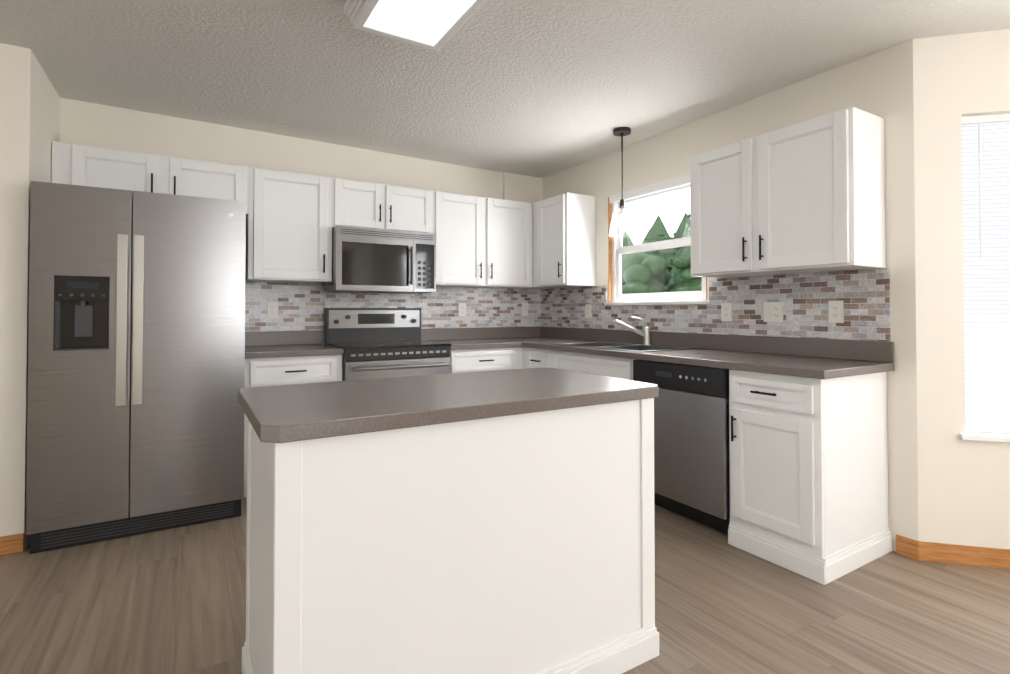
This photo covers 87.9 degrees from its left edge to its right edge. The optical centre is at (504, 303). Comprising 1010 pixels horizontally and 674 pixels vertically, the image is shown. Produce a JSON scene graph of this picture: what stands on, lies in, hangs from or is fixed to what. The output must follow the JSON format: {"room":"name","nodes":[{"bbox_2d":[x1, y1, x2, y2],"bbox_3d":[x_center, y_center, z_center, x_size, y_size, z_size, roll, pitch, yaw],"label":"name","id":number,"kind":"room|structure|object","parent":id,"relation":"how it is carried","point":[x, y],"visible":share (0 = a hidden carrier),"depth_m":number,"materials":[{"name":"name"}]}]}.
{"room":"kitchen","nodes":[
{"label":"kitchen","id":0,"kind":"room"},
{"bbox_2d":[0,43,43,549],"bbox_3d":[-3.819,-0.039,1.738,3.390,2.450,0.140,1,-1,-31],"label":"wall","id":1,"kind":"structure","parent":0,"point":[29,112],"depth_m":2.53,"materials":[{"name":"white paint"}]},
{"bbox_2d":[0,533,23,554],"bbox_3d":[-3.770,1.143,1.661,3.370,0.086,0.013,1,-1,-31],"label":"baseboard","id":2,"kind":"structure","parent":1,"relation":"attached to","point":[9,544],"depth_m":2.51,"materials":[{"name":"brown wood"}]},
{"bbox_2d":[40,72,59,182],"bbox_3d":[-2.633,-0.021,2.917,0.140,2.450,0.610,1,-1,-31],"label":"wall","id":3,"kind":"structure","parent":0,"point":[49,126],"depth_m":2.91,"materials":[{"name":"white paint"}]},
{"bbox_2d":[59,98,541,343],"bbox_3d":[-1.206,-0.003,4.171,3.880,2.450,0.225,1,-1,-31],"label":"wall","id":4,"kind":"structure","parent":0,"point":[96,125],"depth_m":3.79,"materials":[{"name":"white paint"}]},
{"bbox_2d":[51,141,552,288],"bbox_3d":[-1.099,-0.529,4.000,3.592,0.753,0.356,1,-1,-31],"label":"upper cabinet","id":5,"kind":"object","parent":4,"relation":"attached to","point":[293,219],"visible":0.73,"depth_m":3.70,"materials":[{"name":"white wood"}]},
{"bbox_2d":[324,226,435,293],"bbox_3d":[-0.974,-0.312,4.015,0.812,0.456,0.438,1,-1,-31],"label":"over-the-range microwave","id":6,"kind":"object","parent":5,"relation":"attached to","point":[365,260],"visible":0.98,"depth_m":3.86,"materials":[{"name":"silver metal"}]},
{"bbox_2d":[245,282,540,331],"bbox_3d":[-0.792,0.075,4.383,2.640,0.440,0.008,1,-1,-31],"label":"tile backsplash","id":7,"kind":"structure","parent":4,"relation":"attached to","point":[300,305],"depth_m":4.34,"materials":[{"name":"tile"}]},
{"bbox_2d":[267,302,277,317],"bbox_3d":[-1.697,0.047,3.825,0.072,0.116,0.008,1,-1,-31],"label":"electrical outlet","id":8,"kind":"object","parent":7,"relation":"attached to","point":[272,309],"visible":1,"depth_m":3.82,"materials":[{"name":"white plastic"}]},
{"bbox_2d":[459,303,465,315],"bbox_3d":[-0.375,0.057,4.625,0.072,0.116,0.008,1,-1,-31],"label":"electrical outlet","id":9,"kind":"object","parent":7,"relation":"attached to","point":[462,309],"visible":1,"depth_m":4.62,"materials":[{"name":"white plastic"}]},
{"bbox_2d":[522,303,527,314],"bbox_3d":[0.192,0.054,4.969,0.072,0.116,0.008,1,-1,-31],"label":"electrical outlet","id":10,"kind":"object","parent":7,"relation":"attached to","point":[524,308],"visible":1,"depth_m":4.96,"materials":[{"name":"white plastic"}]},
{"bbox_2d":[0,497,1009,673],"bbox_3d":[-0.243,1.192,0.086,8.112,0.060,8.180,1,-1,-31],"label":"floor","id":11,"kind":"structure","parent":0,"point":[170,601],"depth_m":2.03,"materials":[{"name":"brown wood"}]},
{"bbox_2d":[26,181,245,553],"bbox_3d":[-2.064,0.315,3.048,0.922,1.782,0.908,1,-1,-31],"label":"refrigerator","id":12,"kind":"object","parent":11,"relation":"on","point":[136,372],"visible":1,"depth_m":2.68,"materials":[{"name":"silver metal"}]},
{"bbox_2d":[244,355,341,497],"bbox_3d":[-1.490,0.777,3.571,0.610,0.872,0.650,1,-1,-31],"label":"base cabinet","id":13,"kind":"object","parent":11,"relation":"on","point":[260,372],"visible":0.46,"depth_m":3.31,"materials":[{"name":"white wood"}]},
{"bbox_2d":[245,330,343,358],"bbox_3d":[-1.495,0.272,3.587,0.615,0.140,0.632,1,-1,-31],"label":"countertop","id":14,"kind":"structure","parent":13,"relation":"on","point":[270,344],"depth_m":3.73,"materials":[{"name":"grey laminate"}]},
{"bbox_2d":[324,308,450,380],"bbox_3d":[-0.870,0.625,3.886,0.764,1.185,0.704,1,-1,-31],"label":"range","id":15,"kind":"object","parent":11,"relation":"on","point":[375,343],"visible":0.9,"depth_m":3.84,"materials":[{"name":"silver metal"}]},
{"bbox_2d":[238,367,658,673],"bbox_3d":[-0.166,0.732,1.731,1.242,0.910,0.683,1,-1,-31],"label":"kitchen island","id":16,"kind":"object","parent":11,"relation":"on","point":[493,522],"visible":1,"depth_m":1.44,"materials":[{"name":"white wood"}]},
{"bbox_2d":[481,347,584,372],"bbox_3d":[0.238,0.793,4.639,0.626,0.872,0.615,1,-1,-31],"label":"base cabinet","id":17,"kind":"object","parent":11,"relation":"on","point":[492,359],"depth_m":4.06,"materials":[{"name":"white wood"}]},
{"bbox_2d":[421,327,520,349],"bbox_3d":[-0.303,0.282,4.307,0.630,0.140,0.636,1,-1,-31],"label":"countertop","id":18,"kind":"structure","parent":17,"relation":"on","point":[485,337],"depth_m":4.53,"materials":[{"name":"grey laminate"}]},
{"bbox_2d":[521,326,893,378],"bbox_3d":[0.843,0.272,3.637,0.637,0.140,2.969,1,-1,-31],"label":"countertop","id":19,"kind":"structure","parent":17,"relation":"on","point":[815,358],"depth_m":2.96,"materials":[{"name":"grey laminate"}]},
{"bbox_2d":[557,342,692,351],"bbox_3d":[0.803,0.385,3.684,0.484,0.172,0.874,1,-1,-31],"label":"double-bowl sink","id":20,"kind":"object","parent":19,"relation":"in","point":[626,347],"visible":0.23,"depth_m":3.72,"materials":[{"name":"silver metal"}]},
{"bbox_2d":[612,316,650,344],"bbox_3d":[0.922,0.199,3.821,0.294,0.213,0.061,0,-1,-4],"label":"faucet","id":21,"kind":"object","parent":19,"relation":"on","point":[646,333],"visible":0.96,"depth_m":3.81,"materials":[{"name":"silver metal"}]},
{"bbox_2d":[633,360,729,533],"bbox_3d":[1.194,0.773,3.042,0.612,0.866,0.622,1,-1,-31],"label":"dishwasher","id":22,"kind":"object","parent":11,"relation":"on","point":[691,449],"visible":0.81,"depth_m":2.80,"materials":[{"name":"silver metal"}]},
{"bbox_2d":[728,369,892,584],"bbox_3d":[1.478,0.763,2.569,0.650,0.872,0.464,1,-1,-31],"label":"base cabinet","id":23,"kind":"object","parent":11,"relation":"on","point":[809,478],"visible":0.9,"depth_m":2.39,"materials":[{"name":"white wood"}]},
{"bbox_2d":[0,0,1009,177],"bbox_3d":[-0.243,-1.317,0.122,8.112,0.060,8.180,1,-1,-31],"label":"ceiling","id":24,"kind":"structure","parent":0,"point":[540,88],"depth_m":2.71,"materials":[{"name":"white paint"}]},
{"bbox_2d":[343,0,486,50],"bbox_3d":[-0.146,-1.216,1.767,0.455,0.094,1.335,1,-1,-31],"label":"ceiling light fixture","id":25,"kind":"object","parent":24,"relation":"attached to","point":[436,25],"visible":1,"depth_m":2.15,"materials":[{"name":"white plastic"}]},
{"bbox_2d":[609,127,635,236],"bbox_3d":[0.832,-0.859,3.714,0.193,0.751,0.193,1,-1,-31],"label":"pendant light","id":26,"kind":"object","parent":24,"relation":"hanging from","point":[622,132],"visible":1,"depth_m":3.70,"materials":[{"name":"clear glass"}]},
{"bbox_2d":[542,29,1009,551],"bbox_3d":[2.706,-0.035,1.972,0.813,2.450,8.040,1,-1,-31],"label":"wall","id":27,"kind":"structure","parent":0,"point":[963,492],"depth_m":2.46,"materials":[{"name":"white paint"}]},
{"bbox_2d":[533,192,595,287],"bbox_3d":[0.496,-0.522,4.527,0.322,0.753,0.496,1,-1,-31],"label":"upper cabinet","id":28,"kind":"object","parent":27,"relation":"attached to","point":[564,225],"depth_m":4.35,"materials":[{"name":"white wood"}]},
{"bbox_2d":[604,174,708,305],"bbox_3d":[1.119,-0.435,3.882,0.128,0.894,0.990,1,-1,-31],"label":"window","id":29,"kind":"structure","parent":27,"relation":"in","point":[616,251],"depth_m":3.98,"materials":[{"name":"white plastic"}]},
{"bbox_2d":[541,268,890,340],"bbox_3d":[1.109,0.025,3.813,0.009,0.357,2.954,1,-1,-31],"label":"tile backsplash","id":30,"kind":"structure","parent":27,"relation":"attached to","point":[862,295],"depth_m":3.12,"materials":[{"name":"tile"}]},
{"bbox_2d":[585,304,590,317],"bbox_3d":[0.708,0.066,4.458,0.008,0.116,0.072,1,-1,-31],"label":"electrical outlet","id":31,"kind":"object","parent":30,"relation":"attached to","point":[587,310],"visible":1,"depth_m":4.46,"materials":[{"name":"white plastic"}]},
{"bbox_2d":[721,303,731,320],"bbox_3d":[1.401,0.054,3.313,0.008,0.116,0.072,1,-1,-31],"label":"electrical outlet","id":32,"kind":"object","parent":30,"relation":"attached to","point":[726,311],"visible":1,"depth_m":3.31,"materials":[{"name":"white plastic"}]},
{"bbox_2d":[763,302,782,321],"bbox_3d":[1.560,0.051,3.048,0.011,0.116,0.118,1,-1,-31],"label":"electrical outlet","id":33,"kind":"object","parent":30,"relation":"attached to","point":[773,311],"visible":1,"depth_m":3.05,"materials":[{"name":"white plastic"}]},
{"bbox_2d":[829,301,843,322],"bbox_3d":[1.740,0.044,2.753,0.008,0.116,0.072,1,-1,-31],"label":"electrical outlet","id":34,"kind":"object","parent":30,"relation":"attached to","point":[836,311],"visible":1,"depth_m":2.75,"materials":[{"name":"white plastic"}]},
{"bbox_2d":[690,107,885,277],"bbox_3d":[1.492,-0.537,2.882,0.322,0.736,0.921,1,-1,-31],"label":"upper cabinet","id":35,"kind":"object","parent":27,"relation":"attached to","point":[807,196],"depth_m":2.64,"materials":[{"name":"white wood"}]},
{"bbox_2d":[896,535,1009,568],"bbox_3d":[2.368,1.153,2.363,0.684,0.086,0.768,1,-1,-31],"label":"baseboard","id":36,"kind":"structure","parent":27,"relation":"attached to","point":[932,552],"depth_m":2.40,"materials":[{"name":"brown wood"}]},
{"bbox_2d":[959,126,1009,441],"bbox_3d":[2.432,-0.128,2.396,0.668,1.502,0.165,0,-1,14],"label":"bay window","id":37,"kind":"structure","parent":27,"relation":"in","point":[986,436],"depth_m":2.37,"materials":[{"name":"white plastic"}]},
{"bbox_2d":[962,113,1009,432],"bbox_3d":[2.430,-0.141,2.390,0.606,1.472,0.048,0,-1,14],"label":"window blinds","id":38,"kind":"object","parent":37,"relation":"attached to","point":[986,218],"visible":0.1,"depth_m":2.44,"materials":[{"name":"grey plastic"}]},
{"label":"outside","id":39,"kind":"structure","parent":0,"visible":0},
{"bbox_2d":[622,212,701,293],"bbox_3d":[6.453,-1.702,19.671,11.553,6.301,11.656,1,-1,-31],"label":"trees","id":40,"kind":"object","parent":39,"point":[655,263],"depth_m":14.44,"materials":[{"name":"green plant"}]}
]}

